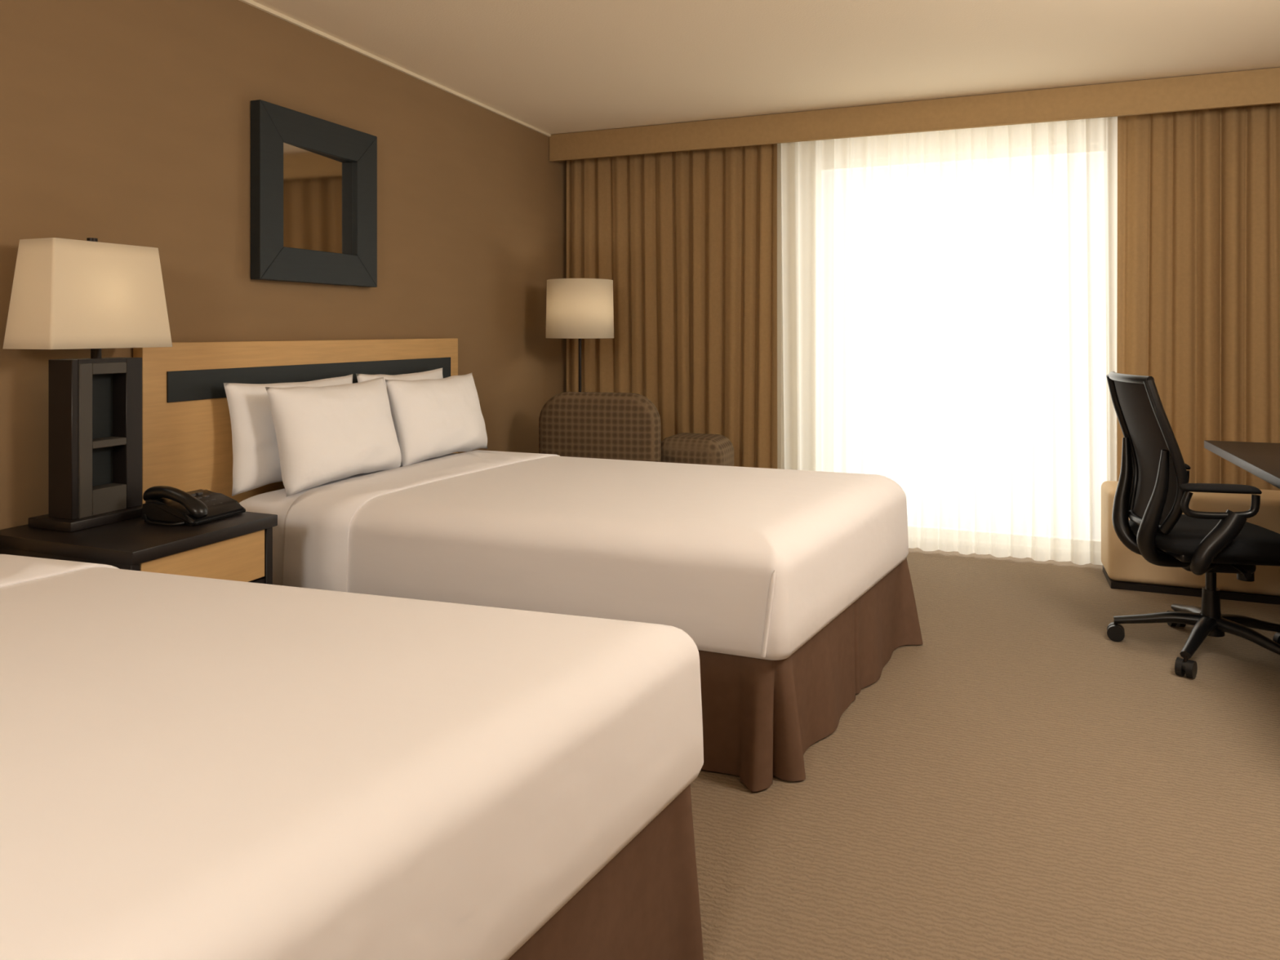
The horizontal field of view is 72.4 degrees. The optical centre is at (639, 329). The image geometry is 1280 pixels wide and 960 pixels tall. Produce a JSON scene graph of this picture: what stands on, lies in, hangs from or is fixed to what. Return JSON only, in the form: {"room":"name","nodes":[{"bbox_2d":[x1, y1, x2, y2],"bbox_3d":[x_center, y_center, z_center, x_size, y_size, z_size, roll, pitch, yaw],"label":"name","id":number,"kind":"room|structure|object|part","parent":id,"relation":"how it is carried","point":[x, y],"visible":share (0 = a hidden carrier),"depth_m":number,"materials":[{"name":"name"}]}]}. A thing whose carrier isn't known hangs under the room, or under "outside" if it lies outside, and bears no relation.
{"room":"hotel room","nodes":[
{"label":"hotel room","id":0,"kind":"room"},
{"bbox_2d":[0,0,566,529],"bbox_3d":[-1.938,-0.010,2.368,0.100,2.500,7.970,0,0,22],"label":"wall","id":1,"kind":"structure","parent":0,"point":[122,122],"depth_m":3.29,"materials":[{"name":"brown paint"}]},
{"bbox_2d":[250,99,377,287],"bbox_3d":[-1.342,-0.536,3.660,0.050,0.684,0.688,0,0,22],"label":"mirror","id":2,"kind":"object","parent":1,"relation":"attached to","point":[313,180],"visible":1,"depth_m":3.59,"materials":[{"name":"wood"}]},
{"bbox_3d":[-1.447,-0.536,3.396,0.050,0.681,0.120,0,0,22],"label":"frame","id":3,"kind":"part","parent":2,"relation":"part of","materials":[{"name":"wood"}]},
{"bbox_3d":[-1.342,-0.809,3.660,0.050,0.138,0.686,0,0,22],"label":"frame","id":4,"kind":"part","parent":2,"relation":"part of","materials":[{"name":"wood"}]},
{"bbox_3d":[-1.342,-0.261,3.660,0.050,0.134,0.686,0,0,22],"label":"frame","id":5,"kind":"part","parent":2,"relation":"part of","materials":[{"name":"wood"}]},
{"bbox_3d":[-1.337,-0.534,3.650,0.026,0.414,0.435,0,0,22],"label":"glass","id":6,"kind":"part","parent":2,"relation":"part of","materials":[{"name":"white mirror"}]},
{"bbox_3d":[-1.240,-0.536,3.917,0.050,0.681,0.135,0,0,22],"label":"frame","id":7,"kind":"part","parent":2,"relation":"part of","materials":[{"name":"wood"}]},
{"bbox_2d":[239,0,551,137],"bbox_3d":[-1.950,-1.252,2.184,0.014,0.016,7.420,0,0,22],"label":"trim","id":8,"kind":"structure","parent":1,"relation":"attached to","point":[255,4],"depth_m":4.04,"materials":[{"name":"beige"}]},
{"bbox_2d":[252,0,1279,134],"bbox_3d":[0.083,-1.310,1.565,4.450,0.100,7.970,0,0,22],"label":"ceiling","id":9,"kind":"structure","parent":0,"point":[554,67],"depth_m":3.93,"materials":[{"name":"beige paint"}]},
{"bbox_2d":[549,67,1279,161],"bbox_3d":[1.392,-1.173,4.859,4.244,0.169,0.024,0,0,22],"label":"valance","id":10,"kind":"object","parent":9,"relation":"attached to","point":[1255,86],"visible":1,"depth_m":4.75,"materials":[{"name":"wood"}]},
{"bbox_3d":[1.440,-1.240,4.980,4.210,0.030,0.080,0,0,22],"label":"track","id":11,"kind":"object","parent":9,"relation":"attached to","visible":0},
{"bbox_2d":[566,143,777,468],"bbox_3d":[0.174,0.000,5.526,1.420,2.440,0.057,0,0,22],"label":"curtain","id":12,"kind":"object","parent":11,"relation":"hanging from","point":[686,241],"visible":0.71,"depth_m":5.46,"materials":[{"name":"fabric"}]},
{"bbox_2d":[780,116,1117,564],"bbox_3d":[1.652,0.004,4.858,1.765,2.449,0.053,0,0,22],"label":"sheer curtain","id":13,"kind":"object","parent":11,"relation":"hanging from","point":[948,297],"visible":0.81,"depth_m":4.80,"materials":[{"name":"white fabric"}]},
{"bbox_2d":[1116,103,1279,490],"bbox_3d":[2.957,0.000,4.421,0.976,2.440,0.074,0,0,22],"label":"curtain","id":14,"kind":"object","parent":11,"relation":"hanging from","point":[1198,274],"visible":0.7,"depth_m":4.45,"materials":[{"name":"fabric"}]},
{"bbox_2d":[777,143,781,469],"bbox_3d":[0.319,-0.010,5.694,1.640,2.500,0.120,0,0,22],"label":"panel","id":15,"kind":"object","parent":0,"point":[779,147],"visible":0.02,"depth_m":5.42,"materials":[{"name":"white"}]},
{"bbox_2d":[690,547,1279,959],"bbox_3d":[0.083,1.290,1.565,4.450,0.100,7.970,0,0,22],"label":"floor","id":16,"kind":"structure","parent":0,"point":[1021,780],"depth_m":2.28,"materials":[{"name":"carpet"}]},
{"bbox_2d":[0,511,277,584],"bbox_3d":[-1.481,0.905,2.581,0.584,0.670,0.495,0,0,22],"label":"nightstand","id":17,"kind":"object","parent":16,"relation":"on","point":[238,547],"visible":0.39,"depth_m":2.44,"materials":[{"name":"brown wood"}]},
{"bbox_2d":[2,237,172,532],"bbox_3d":[-1.631,0.148,2.605,0.204,0.842,0.388,0,0,22],"label":"table lamp","id":18,"kind":"object","parent":17,"relation":"on","point":[67,294],"visible":0.98,"depth_m":2.53,"materials":[{"name":"beige fabric"}]},
{"bbox_3d":[-1.662,0.314,2.521,0.100,0.457,0.020,0,0,22],"label":"post","id":19,"kind":"part","parent":18,"relation":"part of","materials":[{"name":"brown wood"}]},
{"bbox_3d":[-1.646,0.320,2.548,0.099,0.445,0.040,0,0,22],"label":"frame","id":20,"kind":"part","parent":18,"relation":"part of","materials":[{"name":"paint"}]},
{"bbox_3d":[-1.634,0.556,2.618,0.180,0.028,0.270,0,0,22],"label":"plate","id":21,"kind":"part","parent":18,"relation":"part of","materials":[{"name":"brown wood"}]},
{"bbox_3d":[-1.631,-0.101,2.605,0.204,0.310,0.388,0,0,22],"label":"lamp shade","id":22,"kind":"part","parent":18,"relation":"part of","materials":[{"name":"beige fabric"}]},
{"bbox_3d":[-1.593,0.314,2.696,0.100,0.457,0.055,0,0,22],"label":"post","id":23,"kind":"part","parent":18,"relation":"part of","materials":[{"name":"brown wood"}]},
{"bbox_2d":[142,485,245,525],"bbox_3d":[-1.359,0.517,2.651,0.221,0.104,0.235,0,0,18],"label":"telephone","id":24,"kind":"object","parent":17,"relation":"on","point":[164,505],"visible":1,"depth_m":2.58,"materials":[{"name":"black plastic"}]},
{"bbox_3d":[-1.399,0.547,2.558,0.166,0.042,0.030,0,0,23],"label":"cord","id":25,"kind":"part","parent":24,"relation":"part of","materials":[{"name":"black plastic"}]},
{"bbox_3d":[-1.233,0.680,2.482,0.021,0.145,0.421,0,0,22],"label":"drawer","id":26,"kind":"part","parent":17,"relation":"part of","materials":[{"name":"brown wood"}]},
{"bbox_3d":[-1.481,0.772,2.580,0.542,0.025,0.429,0,0,22],"label":"rail","id":27,"kind":"part","parent":17,"relation":"part of","materials":[{"name":"brown wood"}]},
{"bbox_2d":[0,554,703,959],"bbox_3d":[-1.116,0.639,1.424,2.114,1.190,1.620,0,0,22],"label":"bed","id":28,"kind":"object","parent":16,"relation":"on","point":[192,767],"visible":1,"depth_m":1.28,"materials":[{"name":"white fabric"}]},
{"bbox_2d":[133,337,923,791],"bbox_3d":[-0.226,0.638,3.301,2.385,1.191,1.840,0,0,22],"label":"bed","id":29,"kind":"object","parent":16,"relation":"on","point":[793,590],"visible":0.64,"depth_m":2.83,"materials":[{"name":"white fabric"}]},
{"bbox_2d":[223,373,352,496],"bbox_3d":[-1.326,0.386,3.400,0.143,0.398,0.680,0,0,22],"label":"pillow","id":30,"kind":"object","parent":29,"relation":"on","point":[255,455],"visible":0.39,"depth_m":3.15,"materials":[{"name":"white fabric"}]},
{"bbox_3d":[-1.313,0.582,3.733,0.046,1.077,1.840,0,0,22],"label":"headboard panel","id":31,"kind":"part","parent":29,"relation":"part of","materials":[{"name":"brown wood"}]},
{"bbox_2d":[265,377,401,497],"bbox_3d":[-1.162,0.393,3.399,0.206,0.384,0.682,0,0,22],"label":"pillow","id":32,"kind":"object","parent":29,"relation":"on","point":[325,434],"visible":1,"depth_m":3.26,"materials":[{"name":"white fabric"}]},
{"bbox_3d":[-0.204,0.743,3.324,2.229,0.325,1.341,0,0,22],"label":"mattress","id":33,"kind":"part","parent":29,"relation":"part of","materials":[{"name":"white fabric"}]},
{"bbox_2d":[355,368,443,396],"bbox_3d":[-1.075,0.386,4.031,0.144,0.398,0.640,0,0,22],"label":"pillow","id":34,"kind":"object","parent":29,"relation":"on","point":[436,374],"visible":0.12,"depth_m":4.04,"materials":[{"name":"white fabric"}]},
{"bbox_2d":[385,373,487,466],"bbox_3d":[-0.912,0.398,4.021,0.206,0.374,0.662,0,0,22],"label":"pillow","id":35,"kind":"object","parent":29,"relation":"on","point":[432,418],"visible":0.98,"depth_m":3.88,"materials":[{"name":"white fabric"}]},
{"bbox_2d":[347,455,908,660],"bbox_3d":[-0.055,0.736,3.265,1.937,0.339,1.369,0,0,22],"label":"blanket","id":36,"kind":"object","parent":29,"relation":"on","point":[750,563],"depth_m":2.73,"materials":[{"name":"white fabric"}]},
{"bbox_2d":[546,278,613,391],"bbox_3d":[-0.358,0.471,5.221,0.406,1.536,0.406,0,0,22],"label":"floor lamp","id":37,"kind":"object","parent":16,"relation":"on","point":[580,308],"visible":0.84,"depth_m":5.05,"materials":[{"name":"beige fabric"}]},
{"bbox_3d":[-0.358,-0.124,5.221,0.406,0.345,0.406,0,0,22],"label":"lamp shade","id":38,"kind":"part","parent":37,"relation":"part of","materials":[{"name":"beige fabric"}]},
{"bbox_2d":[538,391,661,462],"bbox_3d":[-0.280,0.794,4.634,0.690,0.892,0.664,0,0,13],"label":"armchair","id":39,"kind":"object","parent":16,"relation":"on","point":[626,426],"visible":0.27,"depth_m":4.78,"materials":[{"name":"brown fabric"}]},
{"bbox_2d":[661,432,733,466],"bbox_3d":[0.317,0.922,5.016,0.400,0.636,0.360,0,0,22],"label":"ottoman","id":40,"kind":"object","parent":16,"relation":"on","point":[682,447],"visible":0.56,"depth_m":4.87,"materials":[{"name":"brown fabric"}]},
{"bbox_2d":[1101,480,1279,604],"bbox_3d":[2.792,1.005,4.166,1.035,0.470,0.335,0,0,22],"label":"window bench","id":41,"kind":"object","parent":16,"relation":"on","point":[1125,569],"visible":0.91,"depth_m":4.09,"materials":[{"name":"beige fabric"}]},
{"bbox_2d":[1106,371,1279,679],"bbox_3d":[2.190,0.705,3.367,0.683,1.070,0.666,0,0,10],"label":"office chair","id":42,"kind":"object","parent":16,"relation":"on","point":[1153,490],"visible":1,"depth_m":3.25,"materials":[{"name":"black plastic"}]},
{"bbox_3d":[1.982,0.465,3.578,0.140,0.570,0.092,0,0,10],"label":"frame","id":43,"kind":"part","parent":42,"relation":"part of","materials":[{"name":"black plastic"}]},
{"bbox_3d":[1.887,0.185,3.401,0.066,0.030,0.390,0,0,10],"label":"frame","id":44,"kind":"part","parent":42,"relation":"part of","materials":[{"name":"black plastic"}]},
{"bbox_3d":[1.951,0.740,3.390,0.066,0.030,0.331,0,0,10],"label":"frame","id":45,"kind":"part","parent":42,"relation":"part of","materials":[{"name":"black plastic"}]},
{"bbox_3d":[2.033,1.133,3.433,0.308,0.087,0.064,0,0,29],"label":"arm","id":46,"kind":"part","parent":42,"relation":"part of","materials":[{"name":"black plastic"}]},
{"bbox_3d":[1.918,0.465,3.202,0.140,0.570,0.092,0,0,10],"label":"frame","id":47,"kind":"part","parent":42,"relation":"part of","materials":[{"name":"black plastic"}]},
{"bbox_2d":[1182,661,1186,671],"bbox_3d":[1.953,1.204,3.130,0.040,0.040,0.016,0,0,-43],"label":"hood","id":48,"kind":"object","parent":42,"relation":"attached to","point":[1184,663],"depth_m":3.12,"materials":[{"name":"black plastic"}]},
{"bbox_3d":[1.953,1.178,3.130,0.013,0.030,0.014,0,0,10],"label":"caster stem","id":49,"kind":"part","parent":42,"relation":"part of","materials":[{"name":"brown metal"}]},
{"bbox_3d":[2.215,1.133,3.521,0.064,0.087,0.308,0,0,10],"label":"arm","id":50,"kind":"part","parent":42,"relation":"part of","materials":[{"name":"black plastic"}]},
{"bbox_3d":[2.059,1.133,3.230,0.308,0.087,0.064,0,0,-43],"label":"arm","id":51,"kind":"part","parent":42,"relation":"part of","materials":[{"name":"black plastic"}]},
{"bbox_2d":[1128,514,1279,561],"bbox_3d":[2.205,0.794,3.346,0.560,0.094,0.530,0,0,10],"label":"seat cushion","id":52,"kind":"object","parent":42,"relation":"on","point":[1254,543],"depth_m":3.19,"materials":[{"name":"black fabric"}]},
{"bbox_3d":[2.061,0.762,3.179,0.174,0.254,0.237,0,0,10],"label":"arm post","id":53,"kind":"part","parent":42,"relation":"part of","materials":[{"name":"black plastic"}]},
{"bbox_3d":[2.193,0.878,3.211,0.024,0.027,0.152,0,0,10],"label":"tilt lever","id":54,"kind":"part","parent":42,"relation":"part of","materials":[{"name":"black plastic"}]},
{"bbox_3d":[2.304,0.925,3.330,0.056,0.050,0.056,0,0,10],"label":"tension knob","id":55,"kind":"part","parent":42,"relation":"part of","materials":[{"name":"black plastic"}]},
{"bbox_3d":[2.260,1.133,3.192,0.064,0.087,0.308,0,0,-25],"label":"arm","id":56,"kind":"part","parent":42,"relation":"part of","materials":[{"name":"black plastic"}]},
{"bbox_3d":[2.358,1.133,3.372,0.308,0.087,0.064,0,0,-7],"label":"arm","id":57,"kind":"part","parent":42,"relation":"part of","materials":[{"name":"black plastic"}]},
{"bbox_2d":[1204,440,1279,488],"bbox_3d":[2.510,0.865,2.928,0.715,0.750,1.795,0,0,22],"label":"desk","id":58,"kind":"object","parent":16,"relation":"on","point":[1261,460],"visible":1,"depth_m":3.43,"materials":[{"name":"brown wood"}]},
{"bbox_2d":[1116,445,1117,481],"bbox_3d":[3.052,-0.010,4.609,0.980,2.500,0.120,0,0,22],"label":"panel","id":59,"kind":"object","parent":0,"point":[1117,446],"visible":0.02,"depth_m":4.73,"materials":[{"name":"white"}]}
]}

